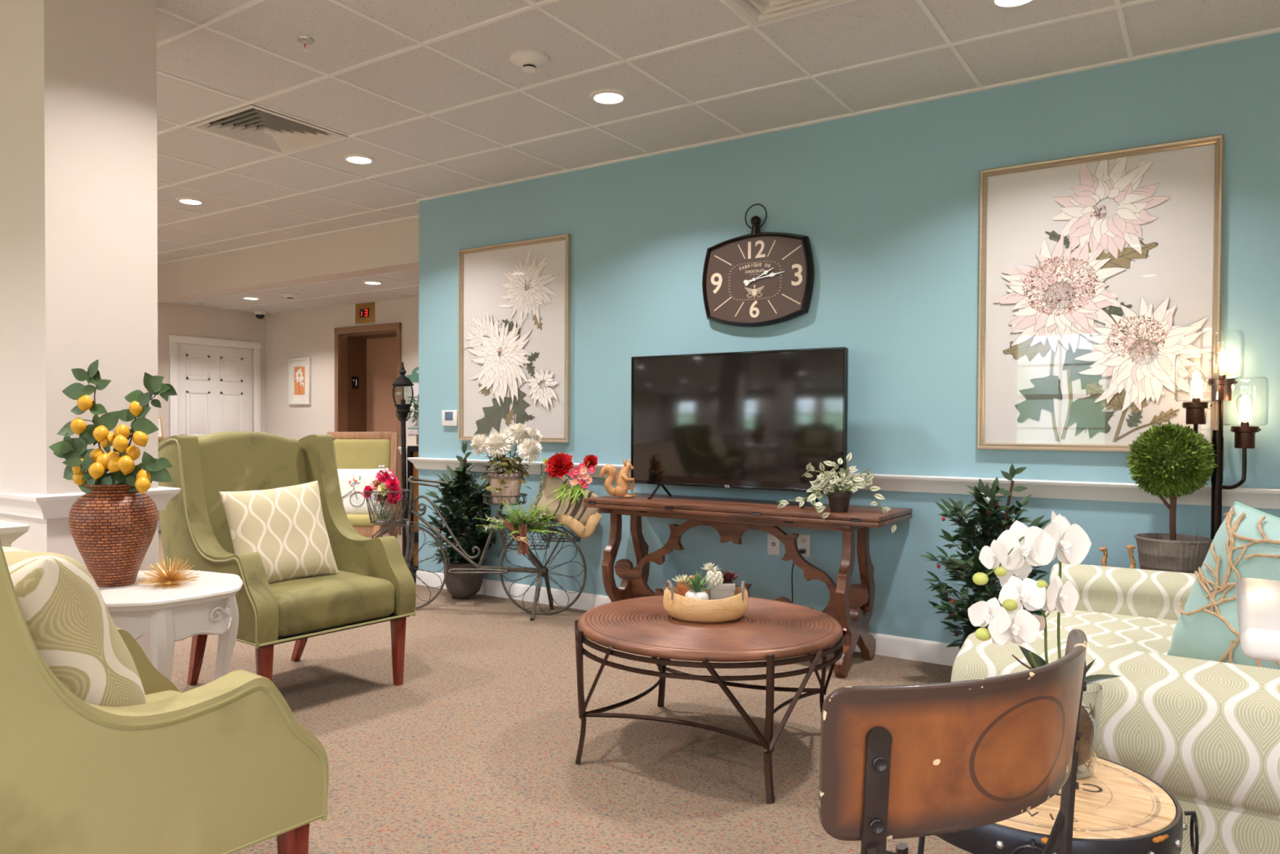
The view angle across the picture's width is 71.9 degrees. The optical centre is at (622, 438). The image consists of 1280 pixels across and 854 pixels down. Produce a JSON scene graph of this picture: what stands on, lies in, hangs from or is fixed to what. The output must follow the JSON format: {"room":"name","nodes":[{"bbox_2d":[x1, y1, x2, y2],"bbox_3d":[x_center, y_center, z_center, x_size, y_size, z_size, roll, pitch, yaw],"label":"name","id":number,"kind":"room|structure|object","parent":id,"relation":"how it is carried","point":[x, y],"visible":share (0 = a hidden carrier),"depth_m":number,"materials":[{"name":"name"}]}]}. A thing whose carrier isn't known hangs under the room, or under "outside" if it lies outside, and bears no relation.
{"room":"care facility","nodes":[
{"label":"care facility","id":0,"kind":"room"},
{"bbox_2d":[0,0,158,662],"bbox_3d":[-1.975,-0.278,3.207,0.380,2.740,0.375,1,1,34],"label":"column","id":1,"kind":"structure","parent":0,"point":[78,163],"depth_m":3.06,"materials":[{"name":"beige paint"}]},
{"bbox_2d":[0,486,180,519],"bbox_3d":[-1.978,0.223,3.215,0.490,0.081,0.485,1,1,34],"label":"trim","id":2,"kind":"structure","parent":1,"relation":"attached to","point":[37,505],"depth_m":2.98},
{"bbox_2d":[157,302,265,519],"bbox_3d":[-6.726,-0.360,6.837,0.100,2.740,8.970,1,1,34],"label":"wall","id":3,"kind":"structure","parent":0,"point":[173,318],"depth_m":9.81,"materials":[{"name":"beige paint"}]},
{"bbox_2d":[177,342,252,436],"bbox_3d":[-4.568,-0.034,9.939,0.137,2.010,0.920,1,1,34],"label":"door","id":4,"kind":"structure","parent":3,"relation":"in","point":[215,383],"depth_m":9.93,"materials":[{"name":"wood"}]},
{"bbox_2d":[168,334,261,436],"bbox_3d":[-4.562,-0.074,9.934,0.031,2.090,1.090,1,1,34],"label":"trim","id":5,"kind":"structure","parent":3,"relation":"attached to","point":[173,340],"depth_m":9.80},
{"bbox_2d":[157,217,418,303],"bbox_3d":[-3.120,-1.579,7.922,4.617,0.402,0.180,1,1,34],"label":"beam","id":6,"kind":"structure","parent":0,"point":[391,246],"depth_m":7.61,"materials":[{"name":"beige paint"}]},
{"bbox_2d":[171,267,418,313],"bbox_3d":[-2.481,-1.456,8.481,5.050,0.050,1.460,1,1,34],"label":"ceiling","id":7,"kind":"structure","parent":0,"point":[412,276],"depth_m":8.89,"materials":[{"name":"tile"}]},
{"bbox_2d":[241,296,261,299],"bbox_3d":[-3.815,-1.440,9.072,0.188,0.014,0.188,1,1,34],"label":"recessed light","id":8,"kind":"object","parent":7,"relation":"in","point":[242,297],"visible":1,"depth_m":9.03,"materials":[{"name":"white paint"}]},
{"bbox_2d":[254,311,266,319],"bbox_3d":[-4.194,-1.425,10.223,0.124,0.085,0.124,1,1,34],"label":"security camera","id":9,"kind":"object","parent":7,"relation":"attached to","point":[260,315],"visible":1,"depth_m":10.19,"materials":[{"name":"white plastic"}]},
{"bbox_2d":[280,292,298,299],"bbox_3d":[-3.310,-1.411,8.790,0.168,0.058,0.168,1,1,34],"label":"smoke detector","id":10,"kind":"object","parent":7,"relation":"attached to","point":[288,295],"visible":1,"depth_m":8.75,"materials":[{"name":"white plastic"}]},
{"bbox_2d":[168,267,418,313],"bbox_3d":[-2.506,-1.427,8.437,5.060,0.008,1.360,1,1,34],"label":"grid","id":11,"kind":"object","parent":7,"relation":"attached to","point":[416,268],"depth_m":8.73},
{"bbox_2d":[362,280,383,284],"bbox_3d":[-2.269,-1.415,8.029,0.188,0.014,0.188,1,1,34],"label":"recessed light","id":12,"kind":"object","parent":7,"relation":"in","point":[371,282],"visible":1,"depth_m":8.00,"materials":[{"name":"white paint"}]},
{"bbox_2d":[265,297,418,534],"bbox_3d":[-2.251,-0.223,9.162,4.700,2.435,0.100,1,1,34],"label":"wall","id":13,"kind":"structure","parent":0,"point":[308,333],"depth_m":9.92,"materials":[{"name":"beige paint"}]},
{"bbox_2d":[288,357,311,404],"bbox_3d":[-3.671,-0.652,10.042,0.380,0.530,0.030,1,1,34],"label":"picture","id":14,"kind":"object","parent":13,"relation":"attached to","point":[299,368],"visible":1,"depth_m":10.04,"materials":[{"name":"paper"}]},
{"bbox_2d":[293,366,304,395],"bbox_3d":[-3.671,-0.657,10.042,0.190,0.320,0.004,1,1,34],"label":"print","id":15,"kind":"object","parent":14,"relation":"attached to","point":[299,371],"depth_m":10.04},
{"bbox_2d":[355,302,374,324],"bbox_3d":[-2.746,-1.337,9.412,0.300,0.210,0.018,1,1,34],"label":"indicator","id":16,"kind":"object","parent":13,"relation":"attached to","point":[364,313],"visible":1,"depth_m":9.40,"materials":[{"name":"gold metal"}]},
{"bbox_2d":[333,322,401,534],"bbox_3d":[-2.691,-0.107,9.441,1.040,2.190,0.135,1,1,34],"label":"trim","id":17,"kind":"structure","parent":13,"relation":"attached to","point":[341,334],"depth_m":9.64,"materials":[{"name":"brown wood"}]},
{"bbox_2d":[351,376,358,389],"bbox_3d":[-2.972,-0.620,9.827,0.005,0.140,0.090,1,1,34],"label":"number plate","id":18,"kind":"object","parent":17,"relation":"attached to","point":[354,379],"visible":1,"depth_m":9.83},
{"bbox_2d":[347,331,396,524],"bbox_3d":[-2.557,-0.109,9.613,1.010,2.190,0.300,1,1,34],"label":"door","id":19,"kind":"structure","parent":13,"relation":"in","point":[371,357],"depth_m":9.83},
{"bbox_2d":[406,366,418,434],"bbox_3d":[-2.060,-0.384,8.959,0.360,0.685,0.018,1,1,34],"label":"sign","id":20,"kind":"object","parent":13,"relation":"attached to","point":[412,428],"visible":0.43,"depth_m":9.00,"materials":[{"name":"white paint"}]},
{"bbox_2d":[408,393,418,426],"bbox_3d":[-2.057,-0.286,8.898,0.249,0.334,0.082,1,1,34],"label":"artificial plant","id":21,"kind":"object","parent":13,"relation":"attached to","point":[415,406],"visible":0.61,"depth_m":8.90,"materials":[{"name":"green plant"}]},
{"bbox_2d":[416,423,418,444],"bbox_3d":[-2.035,-0.061,8.948,0.150,0.250,0.015,1,1,34],"label":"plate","id":22,"kind":"object","parent":13,"relation":"attached to","point":[417,435],"visible":0.22,"depth_m":8.98,"materials":[{"name":"white plastic"}]},
{"bbox_2d":[373,498,391,522],"bbox_3d":[-1.486,0.445,5.470,0.100,0.140,0.100,0,1,9],"label":"jar","id":23,"kind":"object","parent":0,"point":[382,503],"depth_m":5.46,"materials":[{"name":"clear glass"}]},
{"bbox_2d":[158,529,972,853],"bbox_3d":[-1.995,1.115,3.646,11.350,0.060,8.970,1,1,34],"label":"floor","id":24,"kind":"structure","parent":0,"point":[475,751],"depth_m":3.20,"materials":[{"name":"carpet"}]},
{"bbox_2d":[0,538,328,853],"bbox_3d":[-1.188,0.564,1.786,0.749,1.113,0.868,1,1,38],"label":"chair","id":25,"kind":"object","parent":24,"relation":"on","point":[224,765],"visible":0.91,"depth_m":1.61,"materials":[{"name":"green fabric"}]},
{"bbox_2d":[2,546,146,706],"bbox_3d":[-1.176,0.419,1.773,0.465,0.420,0.290,1,1,28],"label":"throw pillow","id":26,"kind":"object","parent":25,"relation":"on","point":[69,622],"visible":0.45,"depth_m":1.64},
{"bbox_2d":[97,569,243,679],"bbox_3d":[-1.581,0.788,2.841,0.717,0.637,0.604,0,1,6],"label":"side table","id":27,"kind":"object","parent":24,"relation":"on","point":[207,605],"visible":0.44,"depth_m":2.70,"materials":[{"name":"white paint"}]},
{"bbox_2d":[68,484,158,586],"bbox_3d":[-1.640,0.307,2.850,0.251,0.326,0.251,1,1,34],"label":"wicker vase","id":28,"kind":"object","parent":27,"relation":"on","point":[113,528],"visible":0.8,"depth_m":2.77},
{"bbox_2d":[48,432,104,484],"bbox_3d":[-1.730,0.083,2.814,0.174,0.206,0.073,0,1,0],"label":"branch","id":29,"kind":"object","parent":28,"relation":"in","point":[62,449],"visible":0.54,"depth_m":2.80,"materials":[{"name":"green plant"}]},
{"bbox_2d":[57,359,119,451],"bbox_3d":[-1.714,-0.035,2.819,0.190,0.439,0.087,0,1,0],"label":"branch","id":30,"kind":"object","parent":28,"relation":"in","point":[98,432],"visible":0.94,"depth_m":2.82,"materials":[{"name":"green plant"}]},
{"bbox_2d":[62,453,136,493],"bbox_3d":[-1.639,0.116,2.793,0.214,0.145,0.112,0,1,12],"label":"branch","id":31,"kind":"object","parent":28,"relation":"in","point":[95,470],"visible":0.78,"depth_m":2.78,"materials":[{"name":"green plant"}]},
{"bbox_2d":[95,434,136,486],"bbox_3d":[-1.597,0.086,2.805,0.132,0.201,0.104,0,1,0],"label":"branch","id":32,"kind":"object","parent":28,"relation":"in","point":[115,462],"visible":0.93,"depth_m":2.77,"materials":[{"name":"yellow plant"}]},
{"bbox_2d":[112,372,177,460],"bbox_3d":[-1.548,-0.015,2.841,0.183,0.399,0.100,0,1,0],"label":"branch","id":33,"kind":"object","parent":28,"relation":"in","point":[139,407],"visible":0.83,"depth_m":2.84,"materials":[{"name":"green plant"}]},
{"bbox_2d":[132,450,173,493],"bbox_3d":[-1.517,0.113,2.809,0.165,0.147,0.078,0,1,12],"label":"branch","id":34,"kind":"object","parent":28,"relation":"in","point":[151,468],"visible":0.97,"depth_m":2.81,"materials":[{"name":"green plant"}]},
{"bbox_2d":[136,555,199,586],"bbox_3d":[-1.454,0.424,2.832,0.189,0.094,0.188,0,1,0],"label":"ornament","id":35,"kind":"object","parent":27,"relation":"on","point":[170,579],"visible":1,"depth_m":2.82,"materials":[{"name":"gold metal"}]},
{"bbox_2d":[158,431,415,685],"bbox_3d":[-1.480,0.528,3.875,0.868,1.113,0.749,1,1,38],"label":"chair","id":36,"kind":"object","parent":24,"relation":"on","point":[374,583],"visible":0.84,"depth_m":3.79,"materials":[{"name":"green fabric"}]},
{"bbox_2d":[218,480,338,583],"bbox_3d":[-1.455,0.406,3.760,0.218,0.431,0.455,1,1,45],"label":"throw pillow","id":37,"kind":"object","parent":36,"relation":"on","point":[286,526],"visible":0.89,"depth_m":3.70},
{"bbox_2d":[327,431,398,537],"bbox_3d":[-1.926,0.499,6.329,0.516,1.087,0.565,0,1,-1],"label":"chair","id":38,"kind":"object","parent":24,"relation":"on","point":[349,453],"visible":0.31,"depth_m":6.51,"materials":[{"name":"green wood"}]},
{"bbox_2d":[337,468,388,515],"bbox_3d":[-1.896,0.375,6.179,0.500,0.330,0.183,0,1,0],"label":"embroidered pillow","id":39,"kind":"object","parent":38,"relation":"on","point":[353,482],"visible":0.39,"depth_m":6.13,"materials":[{"name":"white fabric"}]},
{"bbox_2d":[391,361,416,582],"bbox_3d":[-1.587,0.241,6.421,0.220,1.602,0.220,-1,0,34],"label":"lantern post","id":40,"kind":"object","parent":24,"relation":"on","point":[402,409],"visible":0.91,"depth_m":6.41,"materials":[{"name":"black metal"}]},
{"bbox_2d":[407,445,418,576],"bbox_3d":[-1.391,0.547,6.667,0.283,0.985,0.360,1,1,34],"label":"base cabinet","id":41,"kind":"object","parent":24,"relation":"on","point":[412,451],"visible":0.05,"depth_m":6.58,"materials":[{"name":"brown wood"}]},
{"bbox_2d":[424,441,498,599],"bbox_3d":[-1.089,0.536,5.775,0.590,1.039,0.447,1,1,34],"label":"potted plant","id":42,"kind":"object","parent":24,"relation":"on","point":[459,585],"visible":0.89,"depth_m":5.77,"materials":[{"name":"plant"}]},
{"bbox_2d":[444,557,484,599],"bbox_3d":[-1.048,0.932,5.841,0.268,0.245,0.268,1,1,34],"label":"pot","id":43,"kind":"object","parent":42,"relation":"on","point":[459,585],"depth_m":5.74,"materials":[{"name":"ceramic"}]},
{"bbox_2d":[364,475,586,620],"bbox_3d":[-0.914,0.651,5.348,1.410,0.834,0.375,0,1,8],"label":"bicycle","id":44,"kind":"object","parent":24,"relation":"on","point":[542,571],"visible":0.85,"depth_m":5.36,"materials":[{"name":"metal"}]},
{"bbox_2d":[362,465,402,522],"bbox_3d":[-1.474,0.339,5.444,0.268,0.352,0.133,1,1,26],"label":"flower arrangement","id":45,"kind":"object","parent":44,"relation":"in","point":[385,481],"visible":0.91,"depth_m":5.42,"materials":[{"name":"pink plant"}]},
{"bbox_2d":[364,488,409,524],"bbox_3d":[-1.449,0.417,5.474,0.299,0.208,0.258,0,1,9],"label":"basket","id":46,"kind":"object","parent":44,"relation":"on","point":[402,517],"depth_m":5.42,"materials":[{"name":"metal"}]},
{"bbox_2d":[482,493,527,505],"bbox_3d":[-0.712,0.367,5.356,0.274,0.058,0.244,0,1,9],"label":"tray","id":47,"kind":"object","parent":44,"relation":"on","point":[491,502],"depth_m":5.28,"materials":[{"name":"metal"}]},
{"bbox_2d":[471,422,542,503],"bbox_3d":[-0.704,0.143,5.358,0.448,0.489,0.328,0,1,-4],"label":"potted plant","id":48,"kind":"object","parent":44,"relation":"on","point":[508,482],"visible":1,"depth_m":5.29,"materials":[{"name":"white plant"}]},
{"bbox_2d":[502,519,529,555],"bbox_3d":[-0.611,0.571,5.098,0.176,0.203,0.056,0,1,9],"label":"bundle","id":49,"kind":"object","parent":44,"relation":"hanging from","point":[523,538],"visible":1,"depth_m":5.09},
{"bbox_2d":[473,499,567,534],"bbox_3d":[-0.580,0.471,5.195,0.558,0.237,0.319,0,1,6],"label":"arrangement","id":50,"kind":"object","parent":44,"relation":"in","point":[521,517],"visible":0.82,"depth_m":5.15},
{"bbox_2d":[495,519,557,549],"bbox_3d":[-0.567,0.567,5.207,0.370,0.157,0.189,0,1,9],"label":"basket","id":51,"kind":"object","parent":44,"relation":"on","point":[552,529],"depth_m":5.16,"materials":[{"name":"metal"}]},
{"bbox_2d":[537,518,581,542],"bbox_3d":[-0.373,0.555,5.394,0.339,0.137,0.139,0,1,9],"label":"basket","id":52,"kind":"object","parent":44,"relation":"on","point":[571,540],"depth_m":5.33,"materials":[{"name":"metal"}]},
{"bbox_2d":[528,475,602,537],"bbox_3d":[-0.331,0.387,5.300,0.453,0.397,0.203,0,1,9],"label":"burlap sack","id":53,"kind":"object","parent":44,"relation":"in","point":[584,521],"visible":0.79,"depth_m":5.23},
{"bbox_2d":[532,462,554,513],"bbox_3d":[-0.467,0.305,5.244,0.147,0.317,0.043,0,1,9],"label":"garland","id":54,"kind":"object","parent":53,"relation":"hanging from","point":[543,475],"visible":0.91,"depth_m":5.24,"materials":[{"name":"green plant"}]},
{"bbox_2d":[542,452,597,503],"bbox_3d":[-0.312,0.238,5.221,0.333,0.314,0.162,0,1,9],"label":"bunch","id":55,"kind":"object","parent":53,"relation":"in","point":[559,465],"visible":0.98,"depth_m":5.18,"materials":[{"name":"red plant"}]},
{"bbox_2d":[574,595,846,803],"bbox_3d":[0.306,0.873,3.151,0.936,0.466,0.936,1,1,29],"label":"coffee table","id":56,"kind":"object","parent":24,"relation":"on","point":[770,630],"visible":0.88,"depth_m":2.90,"materials":[{"name":"wood"}]},
{"bbox_2d":[662,579,748,622],"bbox_3d":[0.300,0.575,3.169,0.308,0.131,0.246,0,1,0],"label":"wooden bowl","id":57,"kind":"object","parent":56,"relation":"on","point":[681,607],"visible":0.94,"depth_m":3.07,"materials":[{"name":"brown wood"}]},
{"bbox_2d":[674,573,698,596],"bbox_3d":[0.231,0.543,3.199,0.106,0.103,0.094,0,1,-32],"label":"potted succulent","id":58,"kind":"object","parent":57,"relation":"on","point":[682,588],"visible":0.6,"depth_m":3.18,"materials":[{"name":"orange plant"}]},
{"bbox_2d":[676,579,693,596],"bbox_3d":[0.238,0.557,3.199,0.082,0.075,0.082,0,1,0],"label":"pot","id":59,"kind":"object","parent":58,"relation":"on","point":[682,588],"depth_m":3.17,"materials":[{"name":"ceramic"}]},
{"bbox_2d":[680,570,714,599],"bbox_3d":[0.270,0.531,3.134,0.139,0.127,0.113,0,1,0],"label":"aloe","id":60,"kind":"object","parent":57,"relation":"on","point":[696,592],"visible":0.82,"depth_m":3.11,"materials":[{"name":"green plant"}]},
{"bbox_2d":[684,589,709,599],"bbox_3d":[0.265,0.568,3.127,0.087,0.054,0.087,0,1,0],"label":"pot","id":61,"kind":"object","parent":60,"relation":"on","point":[693,593],"depth_m":3.10,"materials":[{"name":"white ceramic"}]},
{"bbox_2d":[701,562,740,599],"bbox_3d":[0.355,0.522,3.188,0.150,0.146,0.106,0,1,0],"label":"planter box","id":62,"kind":"object","parent":57,"relation":"on","point":[723,584],"visible":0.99,"depth_m":3.15,"materials":[{"name":"ceramic"}]},
{"bbox_2d":[583,492,911,677],"bbox_3d":[0.601,0.708,4.577,1.630,0.746,0.521,1,1,34],"label":"console table","id":63,"kind":"object","parent":24,"relation":"on","point":[731,517],"visible":0.86,"depth_m":4.38,"materials":[{"name":"brown wood"}]},
{"bbox_2d":[600,458,635,497],"bbox_3d":[-0.022,0.218,4.861,0.197,0.215,0.088,0,1,0],"label":"figurine","id":64,"kind":"object","parent":63,"relation":"on","point":[622,484],"visible":1,"depth_m":4.84,"materials":[{"name":"ceramic"}]},
{"bbox_2d":[631,346,848,508],"bbox_3d":[0.575,-0.059,4.641,1.240,0.785,0.232,1,1,34],"label":"television","id":65,"kind":"object","parent":63,"relation":"on","point":[748,420],"visible":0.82,"depth_m":4.59,"materials":[{"name":"black glass"}]},
{"bbox_2d":[776,452,897,533],"bbox_3d":[0.975,0.251,4.114,0.560,0.372,0.241,0,1,-18],"label":"trailing plant","id":66,"kind":"object","parent":63,"relation":"on","point":[838,500],"visible":0.99,"depth_m":4.10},
{"bbox_2d":[818,628,1087,853],"bbox_3d":[0.441,0.714,1.262,0.592,0.849,0.446,0,1,-36],"label":"bistro chair","id":67,"kind":"object","parent":24,"relation":"on","point":[914,760],"visible":1,"depth_m":1.06,"materials":[{"name":"brown wood"}]},
{"bbox_2d":[920,463,1050,648],"bbox_3d":[1.605,0.602,3.867,0.523,0.995,0.555,1,1,34],"label":"potted plant","id":68,"kind":"object","parent":24,"relation":"on","point":[993,522],"visible":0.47,"depth_m":3.85,"materials":[{"name":"plant"}]},
{"bbox_2d":[917,755,1199,853],"bbox_3d":[0.806,0.900,1.724,0.501,0.461,0.494,0,1,-31],"label":"table","id":69,"kind":"object","parent":24,"relation":"on","point":[1119,809],"visible":0.37,"depth_m":1.56,"materials":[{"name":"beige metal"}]},
{"bbox_2d":[968,510,1119,778],"bbox_3d":[0.833,0.408,1.750,0.319,0.521,0.132,0,1,-23],"label":"orchid","id":70,"kind":"object","parent":69,"relation":"on","point":[1010,622],"visible":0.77,"depth_m":1.73,"materials":[{"name":"white plant"}]},
{"bbox_2d":[951,562,1279,853],"bbox_3d":[1.778,0.681,2.597,1.140,0.881,1.802,1,1,34],"label":"loveseat","id":71,"kind":"object","parent":24,"relation":"on","point":[1206,731],"visible":0.46,"depth_m":1.95,"materials":[{"name":"fabric"}]},
{"bbox_2d":[1035,609,1177,654],"bbox_3d":[1.681,0.726,2.688,0.860,0.166,1.240,1,1,34],"label":"seat cushion","id":72,"kind":"object","parent":71,"relation":"on","point":[1151,631],"depth_m":3.00,"materials":[{"name":"fabric"}]},
{"bbox_2d":[1167,501,1279,669],"bbox_3d":[1.692,0.449,2.238,0.312,0.543,0.590,0,1,-18],"label":"pillow","id":73,"kind":"object","parent":71,"relation":"on","point":[1246,544],"visible":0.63,"depth_m":2.29,"materials":[{"name":"teal fabric"}]},
{"bbox_2d":[1235,577,1279,662],"bbox_3d":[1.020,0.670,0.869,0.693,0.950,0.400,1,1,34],"label":"shade","id":74,"kind":"object","parent":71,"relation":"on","point":[1257,600],"visible":1,"depth_m":0.95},
{"bbox_2d":[1174,329,1268,539],"bbox_3d":[2.385,0.335,3.570,0.346,1.546,0.235,0,1,0],"label":"floor lamp","id":75,"kind":"object","parent":24,"relation":"on","point":[1221,387],"visible":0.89,"depth_m":3.54,"materials":[{"name":"brown metal"}]},
{"bbox_2d":[1181,398,1212,424],"bbox_3d":[2.291,-0.109,3.519,0.103,0.104,0.094,1,1,34],"label":"socket","id":76,"kind":"object","parent":75,"relation":"attached to","point":[1196,410],"depth_m":3.49,"materials":[{"name":"brown metal"}]},
{"bbox_2d":[1207,374,1237,400],"bbox_3d":[2.449,-0.206,3.603,0.103,0.104,0.094,1,1,34],"label":"socket","id":77,"kind":"object","parent":75,"relation":"attached to","point":[1224,390],"depth_m":3.58,"materials":[{"name":"brown metal"}]},
{"bbox_2d":[1230,422,1261,448],"bbox_3d":[2.486,-0.013,3.521,0.103,0.104,0.094,1,1,34],"label":"socket","id":78,"kind":"object","parent":75,"relation":"attached to","point":[1244,433],"depth_m":3.49,"materials":[{"name":"brown metal"}]},
{"bbox_3d":[-4.979,0.494,8.823,0.564,0.985,1.240,1,1,34],"label":"writing desk","id":79,"kind":"object","parent":24,"relation":"on","visible":0},
{"bbox_2d":[158,417,163,438],"bbox_3d":[-4.792,-0.109,8.996,0.054,0.219,0.200,1,1,34],"label":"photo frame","id":80,"kind":"object","parent":79,"relation":"on","point":[160,431],"visible":0.14,"depth_m":9.05,"materials":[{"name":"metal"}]},
{"bbox_3d":[2.152,0.861,3.621,0.445,0.490,0.260,1,1,34],"label":"table","id":81,"kind":"object","parent":24,"relation":"on","visible":0},
{"bbox_2d":[1098,544,1107,566],"bbox_3d":[2.027,0.527,3.681,0.080,0.166,0.028,0,1,-4],"label":"giraffe figurine","id":82,"kind":"object","parent":81,"relation":"on","point":[1104,549],"visible":0.32,"depth_m":3.67,"materials":[{"name":"brown wood"}]},
{"bbox_2d":[1125,542,1135,568],"bbox_3d":[2.079,0.520,3.632,0.067,0.180,0.028,0,1,4],"label":"giraffe figurine","id":83,"kind":"object","parent":81,"relation":"on","point":[1130,548],"visible":0.34,"depth_m":3.63,"materials":[{"name":"brown wood"}]},
{"bbox_2d":[1124,421,1218,573],"bbox_3d":[2.215,0.272,3.567,0.324,0.689,0.315,1,1,34],"label":"topiary","id":84,"kind":"object","parent":81,"relation":"on","point":[1172,461],"visible":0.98,"depth_m":3.48,"materials":[{"name":"plant"}]},
{"bbox_2d":[156,0,1279,262],"bbox_3d":[-2.439,-1.671,2.926,11.350,0.050,7.340,1,1,34],"label":"ceiling","id":85,"kind":"structure","parent":0,"point":[857,32],"depth_m":3.99,"materials":[{"name":"tile"}]},
{"bbox_2d":[176,197,204,204],"bbox_3d":[-3.093,-1.697,6.325,0.188,0.014,0.188,1,1,34],"label":"recessed light","id":86,"kind":"object","parent":85,"relation":"in","point":[191,201],"visible":1,"depth_m":6.30,"materials":[{"name":"white paint"}]},
{"bbox_2d":[186,104,347,155],"bbox_3d":[-1.921,-1.719,4.793,0.586,0.116,0.586,1,1,34],"label":"ceiling vent","id":87,"kind":"object","parent":85,"relation":"in","point":[251,125],"visible":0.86,"depth_m":4.80,"materials":[{"name":"metal"}]},
{"bbox_2d":[296,35,314,52],"bbox_3d":[-1.315,-1.631,3.660,0.072,0.043,0.072,1,1,34],"label":"sprinkler","id":88,"kind":"object","parent":85,"relation":"attached to","point":[305,41],"visible":1,"depth_m":3.65,"materials":[{"name":"metal"}]},
{"bbox_2d":[342,153,375,164],"bbox_3d":[-1.579,-1.673,5.298,0.188,0.014,0.188,1,1,34],"label":"recessed light","id":89,"kind":"object","parent":85,"relation":"in","point":[356,158],"visible":1,"depth_m":5.27,"materials":[{"name":"white paint"}]},
{"bbox_2d":[509,49,548,73],"bbox_3d":[-0.403,-1.621,3.824,0.168,0.058,0.168,1,1,34],"label":"smoke detector","id":90,"kind":"object","parent":85,"relation":"attached to","point":[529,60],"visible":1,"depth_m":3.79,"materials":[{"name":"white plastic"}]},
{"bbox_2d":[589,88,627,104],"bbox_3d":[-0.066,-1.649,4.271,0.188,0.014,0.188,1,1,34],"label":"recessed light","id":91,"kind":"object","parent":85,"relation":"in","point":[604,96],"visible":1,"depth_m":4.25,"materials":[{"name":"white paint"}]},
{"bbox_2d":[156,0,1155,257],"bbox_3d":[-2.696,-1.638,2.549,11.350,0.008,8.235,1,1,34],"label":"grid","id":92,"kind":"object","parent":85,"relation":"attached to","point":[1118,6],"depth_m":4.09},
{"bbox_2d":[724,0,848,26],"bbox_3d":[0.601,-1.679,3.083,0.586,0.116,0.586,1,1,34],"label":"ceiling vent","id":93,"kind":"object","parent":85,"relation":"in","point":[757,12],"visible":1,"depth_m":3.35,"materials":[{"name":"metal"}]},
{"bbox_2d":[988,0,1035,8],"bbox_3d":[1.447,-1.625,3.245,0.188,0.014,0.188,1,1,34],"label":"recessed light","id":94,"kind":"object","parent":85,"relation":"in","point":[997,3],"visible":1,"depth_m":3.29,"materials":[{"name":"white paint"}]},
{"bbox_2d":[418,32,1279,644],"bbox_3d":[1.368,-0.281,4.458,6.733,2.740,0.120,1,1,34],"label":"wall","id":95,"kind":"structure","parent":0,"point":[886,202],"depth_m":4.43,"materials":[{"name":"blue paint"}]},
{"bbox_2d":[441,409,457,426],"bbox_3d":[-1.189,-0.141,6.104,0.148,0.110,0.029,1,1,34],"label":"thermostat","id":96,"kind":"object","parent":95,"relation":"attached to","point":[449,417],"visible":1,"depth_m":6.09,"materials":[{"name":"white plastic"}]},
{"bbox_2d":[457,233,571,442],"bbox_3d":[-0.724,-0.630,5.779,0.945,1.300,0.036,1,1,34],"label":"framed print","id":97,"kind":"object","parent":95,"relation":"attached to","point":[514,297],"visible":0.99,"depth_m":5.77,"materials":[{"name":"paper"}]},
{"bbox_2d":[416,570,959,666],"bbox_3d":[1.403,1.035,4.552,6.745,0.105,0.312,1,1,34],"label":"baseboard","id":98,"kind":"structure","parent":95,"relation":"attached to","point":[909,648],"depth_m":5.43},
{"bbox_2d":[157,27,1279,265],"bbox_3d":[-0.483,-1.677,5.810,11.350,0.012,0.352,1,1,34],"label":"trim","id":99,"kind":"structure","parent":95,"relation":"attached to","point":[1276,30],"depth_m":4.52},
{"bbox_2d":[702,203,813,327],"bbox_3d":[0.722,-0.938,4.780,0.654,0.664,0.058,1,1,34],"label":"wall clock","id":100,"kind":"object","parent":95,"relation":"attached to","point":[756,278],"visible":1,"depth_m":4.76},
{"bbox_2d":[767,533,780,555],"bbox_3d":[0.818,0.571,4.764,0.072,0.116,0.010,1,1,34],"label":"wall plate","id":101,"kind":"object","parent":95,"relation":"attached to","point":[773,543],"visible":0.87,"depth_m":4.76,"materials":[{"name":"white plastic"}]},
{"bbox_2d":[797,533,810,556],"bbox_3d":[0.960,0.565,4.668,0.072,0.116,0.008,1,1,34],"label":"power outlet","id":102,"kind":"object","parent":95,"relation":"attached to","point":[803,540],"visible":0.87,"depth_m":4.66,"materials":[{"name":"white plastic"}]},
{"bbox_2d":[800,537,806,543],"bbox_3d":[0.959,0.541,4.665,0.034,0.034,0.002,1,1,34],"label":"socket","id":103,"kind":"object","parent":102,"relation":"attached to","point":[803,540],"depth_m":4.66,"materials":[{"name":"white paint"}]},
{"bbox_2d":[791,548,835,653],"bbox_3d":[1.008,0.835,4.536,0.090,0.498,0.340,0,1,-38],"label":"extension cord","id":104,"kind":"object","parent":95,"relation":"hanging from","point":[801,550],"visible":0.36,"depth_m":4.65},
{"bbox_2d":[407,457,1279,508],"bbox_3d":[1.377,0.218,4.534,6.788,0.081,0.355,1,1,34],"label":"trim","id":105,"kind":"structure","parent":95,"relation":"attached to","point":[1254,497],"depth_m":4.00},
{"bbox_2d":[976,133,1224,452],"bbox_3d":[2.067,-0.596,3.885,0.945,1.306,0.036,1,1,34],"label":"framed print","id":106,"kind":"object","parent":95,"relation":"attached to","point":[1097,270],"visible":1,"depth_m":3.87,"materials":[{"name":"paper"}]},
{"bbox_3d":[-1.745,-0.258,2.032,0.380,2.740,0.370,1,1,34],"label":"column","id":107,"kind":"structure","parent":0,"visible":0},
{"bbox_2d":[0,520,30,546],"bbox_3d":[-1.747,0.243,2.040,0.490,0.081,0.480,1,1,34],"label":"trim","id":108,"kind":"structure","parent":107,"relation":"attached to","point":[10,531],"depth_m":2.08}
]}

